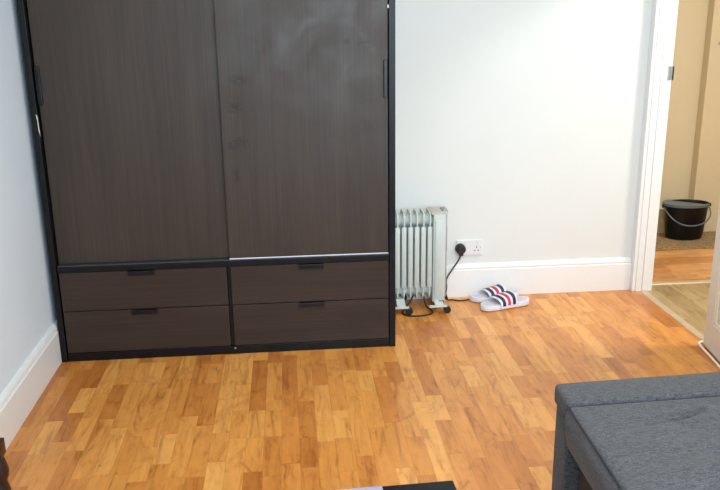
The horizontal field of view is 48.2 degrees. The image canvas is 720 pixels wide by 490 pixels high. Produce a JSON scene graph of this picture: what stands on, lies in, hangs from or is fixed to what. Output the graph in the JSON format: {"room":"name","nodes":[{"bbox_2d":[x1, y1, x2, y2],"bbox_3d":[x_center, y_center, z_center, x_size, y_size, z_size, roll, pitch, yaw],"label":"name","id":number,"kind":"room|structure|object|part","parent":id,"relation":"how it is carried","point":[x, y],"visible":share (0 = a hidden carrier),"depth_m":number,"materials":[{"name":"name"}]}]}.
{"room":"bedroom","nodes":[
{"label":"bedroom","id":0,"kind":"room"},
{"bbox_2d":[0,0,56,394],"bbox_3d":[-1.288,-0.160,1.601,0.100,2.500,5.103,-2,16,-5],"label":"wall","id":1,"kind":"structure","parent":0,"point":[27,304],"depth_m":3.24,"materials":[{"name":"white paint"}]},
{"bbox_2d":[0,319,61,449],"bbox_3d":[-1.212,0.952,1.921,0.022,0.184,4.883,-2,16,-5],"label":"baseboard","id":2,"kind":"structure","parent":1,"relation":"attached to","point":[17,400],"depth_m":3.22,"materials":[{"name":"white paint"}]},
{"bbox_2d":[4,248,719,489],"bbox_3d":[1.027,0.817,2.699,4.822,0.050,6.240,-2,16,-5],"label":"floor","id":3,"kind":"structure","parent":0,"point":[465,395],"depth_m":3.28,"materials":[{"name":"laminate"}]},
{"bbox_2d":[0,438,10,489],"bbox_3d":[-1.058,0.783,2.016,0.277,0.450,0.384,-2,16,-5],"label":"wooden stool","id":4,"kind":"object","parent":3,"relation":"on","point":[4,468],"visible":1,"depth_m":2.13,"materials":[{"name":"brown wood"}]},
{"bbox_2d":[16,0,394,361],"bbox_3d":[-0.637,-0.557,3.737,1.536,2.050,0.609,-2,16,-5],"label":"wardrobe","id":5,"kind":"object","parent":3,"relation":"on","point":[198,161],"visible":1,"depth_m":3.52,"materials":[{"name":"black paint"}]},
{"bbox_3d":[-1.341,-0.664,3.360,0.019,0.160,0.016,-2,16,-5],"label":"handle","id":6,"kind":"part","parent":5,"relation":"part of","materials":[{"name":"black metal"}]},
{"bbox_3d":[-1.389,-0.531,3.679,0.025,2.050,0.600,-2,16,-5],"label":"panel","id":7,"kind":"part","parent":5,"relation":"part of","materials":[{"name":"black paint"}]},
{"bbox_3d":[-0.969,-0.653,3.416,0.769,1.503,0.018,-2,16,-5],"label":"sliding door","id":8,"kind":"part","parent":5,"relation":"part of","materials":[{"name":"brown wood"}]},
{"bbox_3d":[-0.978,0.124,3.593,0.114,0.020,0.016,-2,16,-5],"label":"handle","id":9,"kind":"part","parent":5,"relation":"part of","materials":[{"name":"black metal"}]},
{"bbox_3d":[-0.970,0.197,3.632,0.737,0.182,0.018,-2,16,-5],"label":"drawer","id":10,"kind":"part","parent":5,"relation":"part of","materials":[{"name":"brown wood"}]},
{"bbox_3d":[-0.975,0.302,3.645,0.114,0.020,0.016,-2,16,-5],"label":"handle","id":11,"kind":"part","parent":5,"relation":"part of","materials":[{"name":"black metal"}]},
{"bbox_3d":[-0.967,0.383,3.686,0.737,0.198,0.018,-2,16,-5],"label":"drawer","id":12,"kind":"part","parent":5,"relation":"part of","materials":[{"name":"brown wood"}]},
{"bbox_2d":[57,255,388,272],"bbox_3d":[-0.629,0.004,3.901,1.480,0.024,0.589,-2,16,-5],"label":"rail","id":13,"kind":"object","parent":5,"relation":"attached to","point":[205,263],"depth_m":3.63,"materials":[{"name":"black metal"}]},
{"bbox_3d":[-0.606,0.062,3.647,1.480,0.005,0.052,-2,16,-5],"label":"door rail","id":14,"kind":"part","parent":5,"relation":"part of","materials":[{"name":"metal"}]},
{"bbox_3d":[-0.239,-0.675,3.454,0.722,1.500,0.018,-2,16,-5],"label":"sliding door","id":15,"kind":"part","parent":5,"relation":"part of","materials":[{"name":"brown wood"}]},
{"bbox_3d":[-0.227,0.169,3.694,0.720,0.182,0.018,-2,16,-5],"label":"drawer","id":16,"kind":"part","parent":5,"relation":"part of","materials":[{"name":"brown wood"}]},
{"bbox_3d":[-0.224,0.096,3.656,0.114,0.020,0.016,-2,16,-5],"label":"handle","id":17,"kind":"part","parent":5,"relation":"part of","materials":[{"name":"black metal"}]},
{"bbox_3d":[-0.225,0.355,3.748,0.720,0.198,0.018,-2,16,-5],"label":"drawer","id":18,"kind":"part","parent":5,"relation":"part of","materials":[{"name":"brown wood"}]},
{"bbox_3d":[-0.221,0.274,3.708,0.114,0.020,0.016,-2,16,-5],"label":"handle","id":19,"kind":"part","parent":5,"relation":"part of","materials":[{"name":"black metal"}]},
{"bbox_3d":[0.110,-0.714,3.459,0.016,0.161,0.014,-2,16,-5],"label":"handle","id":20,"kind":"part","parent":5,"relation":"part of","materials":[{"name":"black metal"}]},
{"bbox_3d":[0.114,-0.587,3.805,0.028,2.050,0.600,-2,16,-5],"label":"panel","id":21,"kind":"part","parent":5,"relation":"part of","materials":[{"name":"black paint"}]},
{"bbox_2d":[382,480,456,489],"bbox_3d":[-0.180,0.875,1.715,0.900,0.420,0.550,-3,16,-7],"label":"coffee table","id":22,"kind":"object","parent":3,"relation":"on","point":[441,485],"visible":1,"depth_m":1.95,"materials":[{"name":"black wood"}]},
{"bbox_2d":[339,486,382,489],"bbox_3d":[-0.094,0.622,1.803,0.325,0.014,0.225,-3,16,-7],"label":"laptop","id":23,"kind":"object","parent":22,"relation":"on","point":[374,487],"visible":1,"depth_m":1.92,"materials":[{"name":"silver metal"}]},
{"bbox_2d":[395,207,469,316],"bbox_3d":[0.373,0.072,4.230,0.471,0.540,0.285,-2,16,-5],"label":"heater","id":24,"kind":"object","parent":3,"relation":"on","point":[421,238],"visible":0.91,"depth_m":4.18,"materials":[{"name":"white metal"}]},
{"bbox_3d":[0.300,0.316,4.222,0.167,0.077,0.144,-2,16,-5],"label":"power cord","id":25,"kind":"part","parent":24,"relation":"part of","materials":[{"name":"black rubber"}]},
{"bbox_3d":[0.504,0.167,4.366,0.104,0.249,0.024,-10,19,-29],"label":"power cord","id":26,"kind":"part","parent":24,"relation":"part of","materials":[{"name":"black rubber"}]},
{"bbox_3d":[0.514,0.257,4.370,0.173,0.101,0.027,-2,16,-5],"label":"power cord","id":27,"kind":"part","parent":24,"relation":"part of","materials":[{"name":"black rubber"}]},
{"bbox_2d":[470,284,518,302],"bbox_3d":[0.736,0.259,4.385,0.280,0.083,0.113,-3,16,-9],"label":"sandal","id":28,"kind":"object","parent":3,"relation":"on","point":[482,295],"visible":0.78,"depth_m":4.36,"materials":[{"name":"grey plastic"}]},
{"bbox_2d":[480,290,528,311],"bbox_3d":[0.768,0.288,4.285,0.290,0.083,0.113,-7,17,-20],"label":"sandal","id":29,"kind":"object","parent":3,"relation":"on","point":[504,300],"visible":1,"depth_m":4.25,"materials":[{"name":"grey plastic"}]},
{"bbox_2d":[552,372,719,489],"bbox_3d":[1.160,0.764,1.359,1.163,0.800,2.254,-2,16,-5],"label":"sofa","id":30,"kind":"object","parent":3,"relation":"on","point":[659,432],"visible":1,"depth_m":2.08,"materials":[{"name":"grey fabric"}]},
{"bbox_3d":[1.102,0.632,2.383,1.082,0.422,0.112,-3,16,-7],"label":"arm","id":31,"kind":"part","parent":30,"relation":"part of","materials":[{"name":"grey fabric"}]},
{"bbox_2d":[640,290,703,340],"bbox_3d":[1.619,0.361,4.139,0.038,0.006,0.770,-2,16,-5],"label":"threshold","id":32,"kind":"object","parent":3,"relation":"on","point":[674,315],"visible":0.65,"depth_m":4.13,"materials":[{"name":"beige wood"}]},
{"bbox_2d":[652,279,710,284],"bbox_3d":[2.389,0.194,4.678,1.532,0.005,0.045,-2,16,-5],"label":"threshold","id":33,"kind":"object","parent":3,"relation":"on","point":[686,281],"depth_m":4.62,"materials":[{"name":"beige wood"}]},
{"bbox_2d":[655,231,715,250],"bbox_3d":[2.183,-0.029,5.443,1.200,0.010,0.368,-2,16,-5],"label":"doormat","id":34,"kind":"object","parent":3,"relation":"on","point":[707,240],"visible":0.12,"depth_m":5.37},
{"bbox_2d":[662,199,710,239],"bbox_3d":[2.210,-0.169,5.465,0.336,0.246,0.227,-2,16,-5],"label":"bucket","id":35,"kind":"object","parent":34,"relation":"on","point":[685,219],"visible":1,"depth_m":5.40,"materials":[{"name":"black plastic"}]},
{"bbox_3d":[2.209,-0.197,5.403,0.325,0.123,0.125,-2,16,-5],"label":"handle","id":36,"kind":"part","parent":35,"relation":"part of","materials":[{"name":"grey plastic"}]},
{"bbox_2d":[698,341,719,368],"bbox_3d":[1.587,0.551,3.478,0.060,0.010,0.681,1,16,5],"label":"cable","id":37,"kind":"object","parent":3,"relation":"on","point":[699,342],"visible":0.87,"depth_m":3.65,"materials":[{"name":"white plastic"}]},
{"bbox_2d":[395,0,652,263],"bbox_3d":[0.073,-0.915,4.127,3.090,2.500,0.100,-2,16,-5],"label":"wall","id":38,"kind":"structure","parent":0,"point":[522,120],"depth_m":4.22,"materials":[{"name":"white paint"}]},
{"bbox_2d":[456,239,482,254],"bbox_3d":[0.596,0.013,4.387,0.146,0.086,0.012,-2,16,-5],"label":"wall socket","id":39,"kind":"object","parent":38,"relation":"attached to","point":[473,247],"visible":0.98,"depth_m":4.38,"materials":[{"name":"white plastic"}]},
{"bbox_2d":[406,257,630,298],"bbox_3d":[0.045,0.214,4.390,2.949,0.186,0.020,-2,16,-5],"label":"baseboard","id":40,"kind":"structure","parent":38,"relation":"attached to","point":[595,274],"depth_m":4.46,"materials":[{"name":"white paint"}]},
{"bbox_2d":[660,0,708,204],"bbox_3d":[2.288,-1.317,5.409,1.700,2.500,0.100,-2,16,-5],"label":"wall","id":41,"kind":"structure","parent":0,"point":[692,15],"depth_m":5.44,"materials":[{"name":"beige paint"}]},
{"bbox_2d":[657,205,664,232],"bbox_3d":[1.918,-0.175,5.632,0.780,0.190,0.040,-2,16,-5],"label":"baseboard","id":42,"kind":"structure","parent":41,"relation":"attached to","point":[661,217],"depth_m":5.63,"materials":[{"name":"beige paint"}]},
{"bbox_2d":[688,0,719,231],"bbox_3d":[2.668,-1.306,5.352,0.752,2.500,0.084,-2,16,-5],"label":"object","id":43,"kind":"structure","parent":41,"relation":"attached to","point":[705,172],"depth_m":5.45,"materials":[{"name":"beige paint"}]},
{"bbox_3d":[1.819,-0.270,1.839,0.044,2.500,4.855,-2,16,-5],"label":"wall","id":44,"kind":"structure","parent":0,"visible":0},
{"bbox_2d":[629,0,678,290],"bbox_3d":[1.603,-0.830,3.769,0.126,2.500,0.908,-2,16,-5],"label":"door frame","id":45,"kind":"structure","parent":44,"relation":"attached to","point":[660,68],"depth_m":4.27,"materials":[{"name":"white paint"}]},
{"bbox_3d":[1.613,-0.895,4.184,0.032,0.072,0.024,-2,16,-5],"label":"strike plate","id":46,"kind":"part","parent":45,"relation":"part of","materials":[{"name":"metal"}]},
{"bbox_2d":[703,202,719,361],"bbox_3d":[1.594,-0.393,3.140,0.156,2.000,0.740,0,16,3],"label":"door","id":47,"kind":"structure","parent":44,"relation":"in","point":[711,341],"depth_m":3.63,"materials":[{"name":"white paint"}]},
{"bbox_3d":[1.611,0.159,3.473,0.030,0.493,0.238,0,16,3],"label":"panel","id":48,"kind":"part","parent":47,"relation":"part of","materials":[{"name":"white paint"}]}
]}

